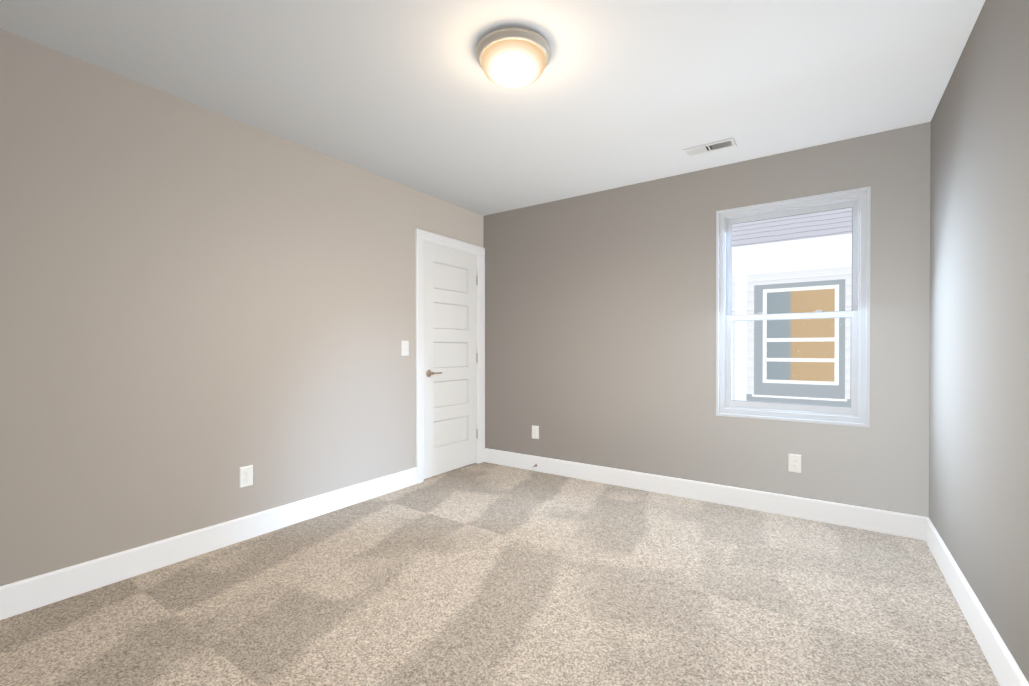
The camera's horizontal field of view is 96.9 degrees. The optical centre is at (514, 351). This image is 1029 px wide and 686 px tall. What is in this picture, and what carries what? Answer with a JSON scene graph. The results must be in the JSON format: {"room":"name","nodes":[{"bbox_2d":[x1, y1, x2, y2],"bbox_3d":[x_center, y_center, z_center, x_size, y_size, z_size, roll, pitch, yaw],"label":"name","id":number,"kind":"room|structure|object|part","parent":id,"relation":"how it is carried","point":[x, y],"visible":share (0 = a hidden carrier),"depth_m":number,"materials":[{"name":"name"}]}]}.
{"room":"empty bedroom","nodes":[
{"label":"empty bedroom","id":0,"kind":"room"},
{"bbox_2d":[0,29,482,585],"bbox_3d":[-1.605,-0.113,2.748,0.140,2.440,4.380,0,0,34],"label":"wall","id":1,"kind":"structure","parent":0,"point":[200,305],"depth_m":2.38,"materials":[{"name":"beige paint"}]},
{"bbox_2d":[0,467,416,619],"bbox_3d":[-1.756,1.037,2.397,0.015,0.143,3.340,0,0,34],"label":"baseboard","id":2,"kind":"structure","parent":1,"relation":"attached to","point":[25,595],"depth_m":2.37,"materials":[{"name":"white wood"}]},
{"bbox_2d":[240,465,252,487],"bbox_3d":[-1.571,0.732,2.671,0.008,0.118,0.072,0,0,34],"label":"outlet","id":3,"kind":"object","parent":1,"relation":"attached to","point":[246,475],"visible":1,"depth_m":2.67,"materials":[{"name":"white plastic"}]},
{"bbox_2d":[401,341,408,354],"bbox_3d":[-0.879,-0.028,3.671,0.011,0.118,0.072,0,0,34],"label":"rocker light switch","id":4,"kind":"object","parent":1,"relation":"attached to","point":[404,348],"visible":1,"depth_m":3.66,"materials":[{"name":"white plastic"}]},
{"bbox_2d":[423,241,477,478],"bbox_3d":[-0.577,0.073,4.146,0.049,2.010,0.712,0,0,34],"label":"door leaf","id":5,"kind":"structure","parent":1,"relation":"in","point":[449,306],"depth_m":4.12,"materials":[{"name":"white paint"}]},
{"bbox_2d":[426,370,441,376],"bbox_3d":[-0.687,0.186,3.914,0.060,0.065,0.144,0,0,34],"label":"door handle","id":6,"kind":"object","parent":5,"relation":"attached to","point":[429,373],"depth_m":3.88,"materials":[{"name":"silver metal"}]},
{"bbox_3d":[-0.366,0.054,4.425,0.018,1.590,0.012,0,0,34],"label":"door hinge","id":7,"kind":"part","parent":5,"relation":"part of","materials":[{"name":"silver metal"}]},
{"bbox_2d":[416,228,484,482],"bbox_3d":[-0.613,0.039,4.177,0.157,2.121,0.900,0,0,34],"label":"door frame","id":8,"kind":"structure","parent":1,"relation":"attached to","point":[421,235],"depth_m":4.06,"materials":[{"name":"white wood"}]},
{"bbox_2d":[0,0,984,215],"bbox_3d":[-0.148,-1.378,1.826,3.577,0.100,4.520,0,0,34],"label":"ceiling","id":9,"kind":"structure","parent":0,"point":[615,94],"depth_m":2.20,"materials":[{"name":"white paint"}]},
{"bbox_2d":[476,27,550,88],"bbox_3d":[-0.005,-1.261,2.013,0.333,0.136,0.333,0,0,34],"label":"flush-mount light fixture","id":10,"kind":"object","parent":9,"relation":"attached to","point":[513,57],"visible":1,"depth_m":1.92,"materials":[{"name":"white glass"}]},
{"bbox_2d":[682,138,736,156],"bbox_3d":[1.273,-1.328,2.979,0.309,0.011,0.132,0,0,34],"label":"ceiling vent","id":11,"kind":"object","parent":9,"relation":"in","point":[711,147],"visible":1,"depth_m":2.97,"materials":[{"name":"white metal"}]},
{"bbox_2d":[0,462,999,685],"bbox_3d":[-0.148,1.157,1.839,3.577,0.110,4.520,0,0,34],"label":"floor","id":12,"kind":"structure","parent":0,"point":[483,574],"depth_m":1.98,"materials":[{"name":"carpet"}]},
{"bbox_2d":[483,122,930,516],"bbox_3d":[1.091,-0.117,3.638,3.577,2.440,0.140,0,0,34],"label":"wall","id":13,"kind":"structure","parent":0,"point":[600,328],"depth_m":3.44,"materials":[{"name":"beige paint"}]},
{"bbox_2d":[532,425,538,438],"bbox_3d":[0.190,0.739,4.172,0.072,0.118,0.008,0,0,34],"label":"outlet","id":14,"kind":"object","parent":13,"relation":"attached to","point":[535,432],"visible":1,"depth_m":4.17,"materials":[{"name":"white plastic"}]},
{"bbox_2d":[484,448,919,538],"bbox_3d":[1.036,1.031,3.587,3.270,0.143,0.015,0,0,34],"label":"baseboard","id":15,"kind":"structure","parent":13,"relation":"attached to","point":[895,523],"depth_m":3.24,"materials":[{"name":"white wood"}]},
{"bbox_2d":[719,191,866,423],"bbox_3d":[1.864,-0.275,3.110,0.845,1.444,0.103,0,0,34],"label":"window","id":16,"kind":"structure","parent":13,"relation":"in","point":[861,197],"depth_m":3.05,"materials":[{"name":"white plastic"}]},
{"bbox_3d":[1.855,0.076,3.098,0.785,0.671,0.034,0,0,34],"label":"window sash","id":17,"kind":"part","parent":16,"relation":"part of","materials":[{"name":"white plastic"}]},
{"bbox_3d":[1.866,-0.286,3.113,0.713,1.282,0.039,0,0,34],"label":"glass","id":18,"kind":"part","parent":16,"relation":"part of","materials":[{"name":"clear glass"}]},
{"bbox_2d":[731,207,852,407],"bbox_3d":[1.859,-0.286,3.103,0.713,1.282,0.038,0,0,34],"label":"sash","id":19,"kind":"object","parent":16,"relation":"attached to","point":[804,312],"visible":0.92,"depth_m":3.03,"materials":[{"name":"white"}]},
{"bbox_3d":[1.876,-0.593,3.126,0.785,0.747,0.026,0,0,34],"label":"window sash","id":20,"kind":"part","parent":16,"relation":"part of","materials":[{"name":"white plastic"}]},
{"bbox_2d":[716,186,870,426],"bbox_3d":[1.862,-0.275,3.107,0.881,1.480,0.142,0,0,34],"label":"window frame","id":21,"kind":"structure","parent":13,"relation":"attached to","point":[868,190],"depth_m":2.96,"materials":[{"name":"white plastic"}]},
{"bbox_2d":[788,454,800,472],"bbox_3d":[1.860,0.742,3.024,0.072,0.118,0.008,0,0,34],"label":"outlet","id":22,"kind":"object","parent":13,"relation":"attached to","point":[794,462],"visible":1,"depth_m":3.02,"materials":[{"name":"white plastic"}]},
{"bbox_2d":[929,0,1028,682],"bbox_3d":[1.228,-0.103,0.802,0.140,2.440,4.380,0,0,34],"label":"wall","id":23,"kind":"structure","parent":0,"point":[979,362],"depth_m":1.71,"materials":[{"name":"beige paint"}]},
{"bbox_2d":[920,516,1028,685],"bbox_3d":[1.204,1.045,0.909,0.015,0.143,4.240,0,0,34],"label":"baseboard","id":24,"kind":"structure","parent":23,"relation":"attached to","point":[1003,665],"depth_m":1.77,"materials":[{"name":"white wood"}]},
{"label":"outside","id":25,"kind":"structure","parent":0,"visible":0},
{"bbox_2d":[732,208,851,406],"bbox_3d":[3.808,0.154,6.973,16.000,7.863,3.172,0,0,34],"label":"window glass","id":26,"kind":"structure","parent":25,"point":[771,292],"depth_m":5.67,"materials":[{"name":"white"}]}
]}

